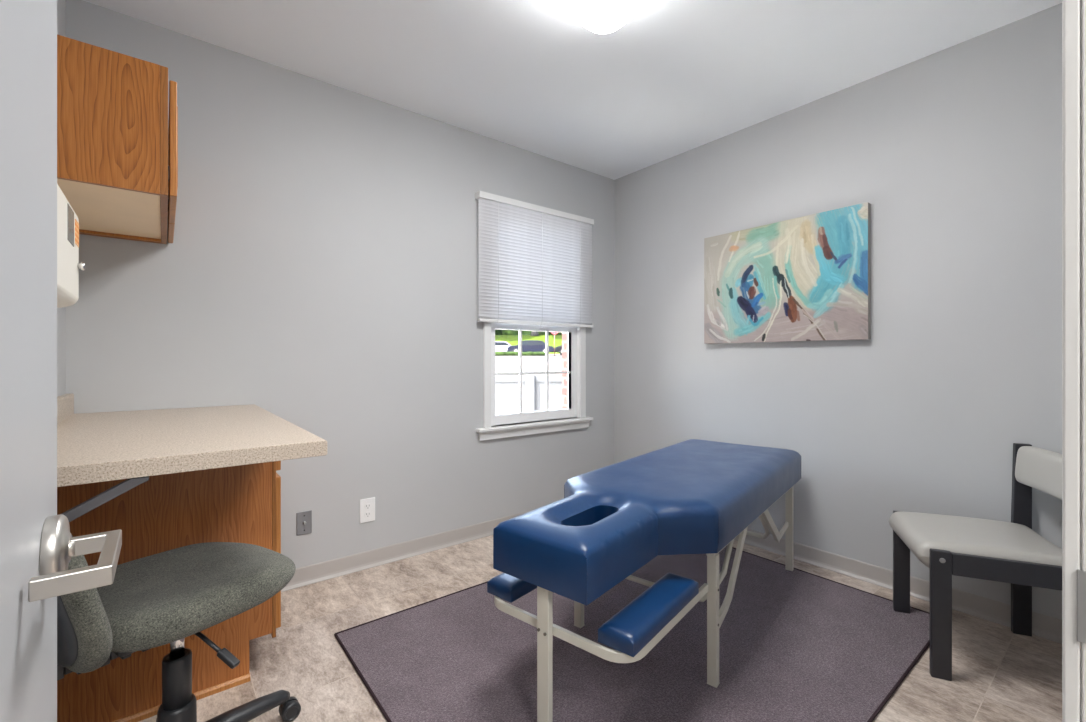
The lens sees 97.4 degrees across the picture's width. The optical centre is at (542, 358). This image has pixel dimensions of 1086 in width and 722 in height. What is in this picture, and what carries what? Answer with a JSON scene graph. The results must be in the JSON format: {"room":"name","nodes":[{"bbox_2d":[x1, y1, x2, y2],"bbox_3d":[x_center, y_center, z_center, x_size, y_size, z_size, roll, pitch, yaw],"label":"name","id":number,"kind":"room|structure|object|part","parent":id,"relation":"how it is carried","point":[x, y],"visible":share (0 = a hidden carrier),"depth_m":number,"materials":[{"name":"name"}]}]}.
{"room":"examination room","nodes":[
{"label":"examination room","id":0,"kind":"room"},
{"bbox_2d":[57,0,65,396],"bbox_3d":[-1.016,-0.137,0.738,0.100,2.440,2.580,0,0,-38],"label":"wall","id":1,"kind":"structure","parent":0,"point":[61,4],"depth_m":1.71,"materials":[{"name":"paint"}]},
{"bbox_2d":[57,184,84,307],"bbox_3d":[-0.984,-0.213,0.897,0.147,0.230,0.370,0,0,-38],"label":"wall dispenser","id":2,"kind":"object","parent":1,"relation":"attached to","point":[68,265],"visible":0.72,"depth_m":0.95,"materials":[{"name":"beige plastic"}]},
{"bbox_3d":[-1.035,-0.207,1.070,0.012,0.018,0.018,0,0,-38],"label":"latch knob","id":3,"kind":"part","parent":2,"relation":"part of","materials":[{"name":"silver metal"}]},
{"bbox_2d":[62,476,148,521],"bbox_3d":[-0.930,0.323,0.921,0.260,0.154,0.022,0,0,-38],"label":"bracket","id":4,"kind":"object","parent":1,"relation":"attached to","point":[98,500],"visible":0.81,"depth_m":0.95,"materials":[{"name":"grey metal"}]},
{"bbox_2d":[57,34,177,243],"bbox_3d":[-1.419,-0.653,1.581,0.318,0.368,0.751,0,0,-38],"label":"upper cabinet","id":5,"kind":"object","parent":1,"relation":"attached to","point":[117,152],"visible":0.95,"depth_m":1.32,"materials":[{"name":"brown wood"}]},
{"bbox_3d":[-1.435,-0.487,1.568,0.277,0.012,0.718,0,0,-38],"label":"panel","id":6,"kind":"part","parent":5,"relation":"part of","materials":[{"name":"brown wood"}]},
{"bbox_3d":[-1.648,-0.475,1.846,0.266,0.011,0.018,0,0,-38],"label":"hanging rail","id":7,"kind":"part","parent":5,"relation":"part of","materials":[{"name":"brown wood"}]},
{"bbox_3d":[-1.319,-0.653,1.660,0.018,0.368,0.751,0,0,-38],"label":"frame","id":8,"kind":"part","parent":5,"relation":"part of","materials":[{"name":"brown wood"}]},
{"bbox_3d":[-1.417,-0.641,1.817,0.018,0.336,0.360,0,0,-38],"label":"cabinet door","id":9,"kind":"part","parent":5,"relation":"part of","materials":[{"name":"brown wood"}]},
{"bbox_3d":[-1.189,-0.641,1.530,0.018,0.336,0.360,0,0,-38],"label":"cabinet door","id":10,"kind":"part","parent":5,"relation":"part of","materials":[{"name":"brown wood"}]},
{"bbox_3d":[-1.181,-0.639,1.536,0.002,0.240,0.260,0,0,-38],"label":"raised panel","id":11,"kind":"part","parent":5,"relation":"part of","materials":[{"name":"brown wood"}]},
{"bbox_2d":[66,0,613,568],"bbox_3d":[-0.656,-0.137,2.749,3.168,2.440,0.120,0,0,-38],"label":"wall","id":12,"kind":"structure","parent":0,"point":[319,271],"depth_m":2.36,"materials":[{"name":"paint"}]},
{"bbox_2d":[296,510,311,535],"bbox_3d":[-1.139,0.786,2.278,0.068,0.110,0.016,0,0,-38],"label":"cable plate","id":13,"kind":"object","parent":12,"relation":"attached to","point":[303,519],"visible":1,"depth_m":2.28,"materials":[{"name":"metal"}]},
{"bbox_2d":[360,497,374,522],"bbox_3d":[-0.907,0.785,2.467,0.078,0.122,0.009,0,0,-38],"label":"power outlet","id":14,"kind":"object","parent":12,"relation":"attached to","point":[367,506],"visible":1,"depth_m":2.46,"materials":[{"name":"white plastic"}]},
{"bbox_2d":[281,509,534,591],"bbox_3d":[-0.372,1.040,2.888,2.352,0.086,0.016,0,0,-38],"label":"baseboard","id":15,"kind":"structure","parent":12,"relation":"attached to","point":[311,574],"depth_m":2.53,"materials":[{"name":"paint"}]},
{"bbox_2d":[476,317,592,440],"bbox_3d":[-0.058,-0.258,3.196,0.948,1.506,0.165,0,0,-38],"label":"window","id":16,"kind":"structure","parent":12,"relation":"in","point":[576,371],"depth_m":3.18,"materials":[{"name":"white paint"}]},
{"bbox_3d":[-0.056,0.083,3.195,0.736,0.676,0.036,0,0,-38],"label":"sash","id":17,"kind":"part","parent":16,"relation":"part of","materials":[{"name":"white plastic"}]},
{"bbox_3d":[-0.035,0.433,3.167,0.948,0.020,0.090,0,0,-38],"label":"sill","id":18,"kind":"part","parent":16,"relation":"part of","materials":[{"name":"white paint"}]},
{"bbox_2d":[475,191,593,327],"bbox_3d":[-0.022,-0.608,3.141,0.946,0.775,0.056,0,0,-38],"label":"mini blind","id":19,"kind":"object","parent":12,"relation":"attached to","point":[535,262],"visible":1,"depth_m":3.09,"materials":[{"name":"white paint"}]},
{"bbox_3d":[-0.022,-0.976,3.141,0.946,0.038,0.056,0,0,-38],"label":"head rail","id":20,"kind":"part","parent":19,"relation":"part of","materials":[{"name":"white paint"}]},
{"bbox_3d":[-0.015,-0.230,3.132,0.940,0.019,0.026,0,0,-38],"label":"rail","id":21,"kind":"part","parent":19,"relation":"part of","materials":[{"name":"white paint"}]},
{"bbox_3d":[-0.005,-0.589,3.122,0.012,0.737,0.004,0,0,-38],"label":"ladder cord","id":22,"kind":"part","parent":19,"relation":"part of","materials":[{"name":"white fabric"}]},
{"bbox_3d":[0.262,-0.589,3.334,0.012,0.737,0.004,0,0,-38],"label":"ladder cord","id":23,"kind":"part","parent":19,"relation":"part of","materials":[{"name":"white fabric"}]},
{"bbox_2d":[562,332,567,408],"bbox_3d":[-0.679,-0.187,2.859,3.268,2.740,0.060,0,0,-38],"label":"wall","id":24,"kind":"structure","parent":0,"point":[564,334],"depth_m":3.52,"materials":[{"name":"red brick"}]},
{"bbox_2d":[83,0,1061,179],"bbox_3d":[0.114,-1.417,1.821,3.218,0.120,2.652,0,0,-38],"label":"ceiling","id":25,"kind":"structure","parent":0,"point":[678,77],"depth_m":2.14,"materials":[{"name":"paint"}]},
{"bbox_2d":[540,0,656,33],"bbox_3d":[0.203,-1.308,1.531,0.602,0.097,0.602,0,0,-38],"label":"ceiling light","id":26,"kind":"object","parent":25,"relation":"attached to","point":[598,16],"visible":1,"depth_m":1.76,"materials":[{"name":"white paint"}]},
{"bbox_2d":[139,535,1061,721],"bbox_3d":[0.427,1.113,0.774,4.032,0.060,4.680,0,0,-38],"label":"floor","id":27,"kind":"structure","parent":0,"point":[999,674],"depth_m":1.72,"materials":[{"name":"tile"}]},
{"bbox_2d":[57,461,280,721],"bbox_3d":[-1.338,0.664,1.722,0.604,0.837,0.631,0,0,-38],"label":"base cabinet","id":28,"kind":"object","parent":27,"relation":"on","point":[242,503],"visible":0.38,"depth_m":1.49,"materials":[{"name":"brown wood"}]},
{"bbox_3d":[-1.184,1.072,1.448,0.506,0.022,0.010,0,0,-38],"label":"shoe moulding","id":29,"kind":"part","parent":28,"relation":"part of","materials":[{"name":"brown wood"}]},
{"bbox_2d":[57,393,326,486],"bbox_3d":[-1.162,0.188,1.493,0.610,0.114,1.213,0,0,-38],"label":"countertop","id":30,"kind":"structure","parent":28,"relation":"on","point":[118,445],"depth_m":1.19,"materials":[{"name":"laminate"}]},
{"bbox_3d":[-1.125,0.607,1.897,0.012,0.722,0.621,0,0,-38],"label":"frame","id":31,"kind":"part","parent":28,"relation":"part of","materials":[{"name":"brown wood"}]},
{"bbox_3d":[-1.019,0.326,1.787,0.017,0.134,0.292,0,0,-38],"label":"drawer","id":32,"kind":"part","parent":28,"relation":"part of","materials":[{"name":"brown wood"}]},
{"bbox_3d":[-1.019,0.680,1.787,0.017,0.530,0.292,0,0,-38],"label":"cabinet door","id":33,"kind":"part","parent":28,"relation":"part of","materials":[{"name":"brown wood"}]},
{"bbox_2d":[57,534,300,721],"bbox_3d":[-0.914,0.697,1.210,0.560,0.772,0.605,0,0,31],"label":"chair","id":34,"kind":"object","parent":27,"relation":"on","point":[170,596],"visible":0.69,"depth_m":1.12,"materials":[{"name":"grey fabric"}]},
{"bbox_3d":[-1.040,0.483,1.009,0.370,0.348,0.115,0,0,32],"label":"backrest","id":35,"kind":"part","parent":34,"relation":"part of","materials":[{"name":"grey fabric"}]},
{"bbox_3d":[-0.907,0.579,1.226,0.428,0.085,0.444,0,0,32],"label":"seat","id":36,"kind":"part","parent":34,"relation":"part of","materials":[{"name":"grey fabric"}]},
{"bbox_3d":[-0.814,0.669,1.137,0.165,0.053,0.015,0,0,22],"label":"height lever","id":37,"kind":"part","parent":34,"relation":"part of","materials":[{"name":"black plastic"}]},
{"bbox_3d":[-0.840,0.992,1.334,0.068,0.064,0.253,0,0,32],"label":"leg","id":38,"kind":"part","parent":34,"relation":"part of","materials":[{"name":"black plastic"}]},
{"bbox_2d":[334,546,929,721],"bbox_3d":[0.428,1.078,1.916,2.015,0.010,1.469,0,0,-38],"label":"rug","id":39,"kind":"object","parent":27,"relation":"on","point":[797,645],"visible":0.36,"depth_m":1.72,"materials":[{"name":"carpet"}]},
{"bbox_2d":[487,439,800,721],"bbox_3d":[0.537,0.769,1.971,0.614,0.612,1.753,0,0,39],"label":"table","id":40,"kind":"object","parent":39,"relation":"on","point":[690,496],"visible":1,"depth_m":1.50,"materials":[{"name":"blue leather"}]},
{"bbox_3d":[0.005,0.845,1.325,0.041,0.452,0.020,0,0,40],"label":"leg","id":41,"kind":"part","parent":40,"relation":"part of","materials":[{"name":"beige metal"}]},
{"bbox_3d":[0.146,0.858,1.921,0.032,0.426,0.028,0,0,39],"label":"leg","id":42,"kind":"part","parent":40,"relation":"part of","materials":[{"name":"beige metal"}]},
{"bbox_3d":[0.181,0.757,1.538,0.517,0.026,0.522,0,0,40],"label":"arm rest frame","id":43,"kind":"part","parent":40,"relation":"part of","materials":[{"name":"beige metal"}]},
{"bbox_3d":[0.563,0.858,1.577,0.032,0.426,0.028,0,0,40],"label":"leg","id":44,"kind":"part","parent":40,"relation":"part of","materials":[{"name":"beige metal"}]},
{"bbox_3d":[1.256,0.858,2.431,0.032,0.426,0.028,0,0,39],"label":"leg","id":45,"kind":"part","parent":40,"relation":"part of","materials":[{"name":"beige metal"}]},
{"bbox_2d":[889,443,1061,680],"bbox_3d":[1.609,0.709,1.750,0.486,0.748,0.470,0,0,23],"label":"chair","id":46,"kind":"object","parent":27,"relation":"on","point":[1011,552],"visible":0.84,"depth_m":1.67,"materials":[{"name":"white leather"}]},
{"bbox_3d":[1.524,0.863,2.028,0.057,0.424,0.022,0,0,23],"label":"leg","id":47,"kind":"part","parent":46,"relation":"part of","materials":[{"name":"black paint"}]},
{"bbox_3d":[1.350,0.867,1.619,0.057,0.432,0.022,0,0,23],"label":"leg","id":48,"kind":"part","parent":46,"relation":"part of","materials":[{"name":"black paint"}]},
{"bbox_3d":[1.595,0.682,1.756,0.455,0.098,0.419,0,0,23],"label":"seat","id":49,"kind":"part","parent":46,"relation":"part of","materials":[{"name":"beige leather"}]},
{"bbox_3d":[1.528,0.691,1.543,0.331,0.072,0.020,0,0,23],"label":"rail","id":50,"kind":"part","parent":46,"relation":"part of","materials":[{"name":"black paint"}]},
{"bbox_3d":[1.881,0.709,1.876,0.057,0.748,0.022,0,0,23],"label":"leg","id":51,"kind":"part","parent":46,"relation":"part of","materials":[{"name":"black paint"}]},
{"bbox_3d":[1.798,0.409,1.670,0.078,0.148,0.419,0,0,23],"label":"backrest","id":52,"kind":"part","parent":46,"relation":"part of","materials":[{"name":"beige leather"}]},
{"bbox_2d":[614,3,1061,619],"bbox_3d":[1.382,-0.137,2.652,0.100,2.440,2.570,0,0,-38],"label":"wall","id":53,"kind":"structure","parent":0,"point":[955,152],"depth_m":2.26,"materials":[{"name":"paint"}]},
{"bbox_2d":[704,202,870,343],"bbox_3d":[1.297,-0.421,2.644,0.039,0.658,0.885,0,0,-38],"label":"canvas painting","id":54,"kind":"object","parent":53,"relation":"attached to","point":[805,278],"visible":1,"depth_m":2.56,"materials":[{"name":"fabric"}]},
{"bbox_2d":[734,528,1061,643],"bbox_3d":[1.310,1.040,2.648,0.016,0.086,2.453,0,0,-38],"label":"baseboard","id":55,"kind":"structure","parent":53,"relation":"attached to","point":[1043,626],"depth_m":2.18,"materials":[{"name":"plastic"}]},
{"bbox_3d":[0.953,-0.137,0.726,2.968,2.440,0.110,0,0,-39],"label":"wall","id":56,"kind":"structure","parent":0,"visible":0},
{"bbox_2d":[0,0,121,721],"bbox_3d":[-0.295,0.057,0.236,0.102,2.028,0.658,0,0,-38],"label":"door","id":57,"kind":"structure","parent":56,"relation":"in","point":[37,544],"depth_m":0.39,"materials":[{"name":"paint"}]},
{"bbox_3d":[-0.411,0.180,0.424,0.049,0.016,0.108,0,0,-38],"label":"lever","id":58,"kind":"part","parent":57,"relation":"part of","materials":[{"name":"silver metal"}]},
{"bbox_2d":[1062,0,1080,721],"bbox_3d":[0.152,0.027,0.166,0.796,2.112,0.010,0,0,-38],"label":"trim","id":59,"kind":"structure","parent":56,"relation":"attached to","point":[1071,9],"depth_m":0.38,"materials":[{"name":"paint"}]},
{"bbox_2d":[1077,0,1085,721],"bbox_3d":[0.186,0.049,0.117,0.722,2.068,0.112,0,0,-38],"label":"trim","id":60,"kind":"structure","parent":56,"relation":"attached to","point":[1081,574],"depth_m":0.37,"materials":[{"name":"paint"}]},
{"bbox_3d":[0.420,0.193,0.371,0.002,0.056,0.008,0,0,-38],"label":"strike plate","id":61,"kind":"part","parent":60,"relation":"part of","materials":[{"name":"metal"}]},
{"label":"outside","id":62,"kind":"structure","parent":0,"visible":0},
{"bbox_2d":[495,354,561,375],"bbox_3d":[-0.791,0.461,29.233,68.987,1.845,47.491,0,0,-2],"label":"ground","id":63,"kind":"structure","parent":62,"point":[503,364],"depth_m":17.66,"materials":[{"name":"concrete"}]},
{"bbox_2d":[495,341,510,351],"bbox_3d":[-4.959,-1.070,50.174,4.394,1.420,1.820,0,0,-10],"label":"parked car","id":64,"kind":"object","parent":63,"relation":"on","point":[502,346],"visible":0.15,"depth_m":49.40,"materials":[{"name":"white paint"}]},
{"bbox_2d":[495,351,544,355],"bbox_3d":[-2.163,-0.406,43.458,5.110,0.488,0.532,0,0,-2],"label":"hedge","id":65,"kind":"object","parent":63,"relation":"on","point":[497,353],"visible":0.79,"depth_m":43.27,"materials":[{"name":"green plant"}]},
{"bbox_2d":[508,340,553,351],"bbox_3d":[-1.185,-1.045,47.476,4.594,1.460,1.820,0,0,-2],"label":"parked car","id":66,"kind":"object","parent":63,"relation":"on","point":[527,345],"visible":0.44,"depth_m":46.60,"materials":[{"name":"blue paint"}]},
{"bbox_2d":[551,332,557,355],"bbox_3d":[0.967,-1.287,40.028,0.665,2.783,0.080,0,0,-2],"label":"stop sign","id":67,"kind":"object","parent":63,"relation":"on","point":[554,333],"visible":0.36,"depth_m":40.00,"materials":[{"name":"metal"}]},
{"bbox_2d":[555,345,561,354],"bbox_3d":[3.400,-1.073,48.100,4.494,1.500,1.820,0,0,-2],"label":"parked car","id":68,"kind":"object","parent":63,"relation":"on","point":[558,348],"visible":0.22,"depth_m":47.17,"materials":[{"name":"black paint"}]},
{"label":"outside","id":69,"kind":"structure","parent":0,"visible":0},
{"bbox_2d":[495,335,561,353],"bbox_3d":[2.709,-2.959,105.903,135.987,4.955,125.533,0,0,-39],"label":"lawn","id":70,"kind":"structure","parent":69,"point":[513,340],"depth_m":59.96,"materials":[{"name":"green plant"}]},
{"bbox_2d":[495,329,561,334],"bbox_3d":[-2.351,-8.963,94.001,92.765,15.682,13.603,0,0,-2],"label":"woodland","id":71,"kind":"object","parent":70,"relation":"on","point":[497,331],"visible":0.02,"depth_m":90.94,"materials":[{"name":"green plant"}]},
{"bbox_2d":[530,331,538,335],"bbox_3d":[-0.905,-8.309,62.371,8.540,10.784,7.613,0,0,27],"label":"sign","id":72,"kind":"object","parent":70,"relation":"on","point":[533,333],"visible":0.02,"depth_m":61.58,"materials":[{"name":"white"}]},
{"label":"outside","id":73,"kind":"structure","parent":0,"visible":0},
{"bbox_3d":[-2.157,1.413,5.121,15.000,0.060,5.300,0,0,-39],"label":"patio","id":74,"kind":"object","parent":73,"visible":0},
{"bbox_2d":[495,374,561,414],"bbox_3d":[-0.197,0.783,5.446,7.320,1.200,0.102,0,0,-2],"label":"privacy fence","id":75,"kind":"object","parent":74,"relation":"on","point":[506,387],"visible":0.02,"depth_m":5.43,"materials":[{"name":"white plastic"}]},
{"bbox_3d":[-0.757,0.775,5.430,1.120,1.155,0.044,0,0,-2],"label":"panel","id":76,"kind":"part","parent":75,"relation":"part of","materials":[{"name":"white plastic"}]},
{"bbox_3d":[-0.147,0.783,5.447,0.100,1.200,0.100,0,0,-2],"label":"post","id":77,"kind":"part","parent":75,"relation":"part of","materials":[{"name":"white plastic"}]},
{"bbox_3d":[0.462,0.775,5.463,1.120,1.155,0.044,0,0,-2],"label":"panel","id":78,"kind":"part","parent":75,"relation":"part of","materials":[{"name":"white plastic"}]}
]}

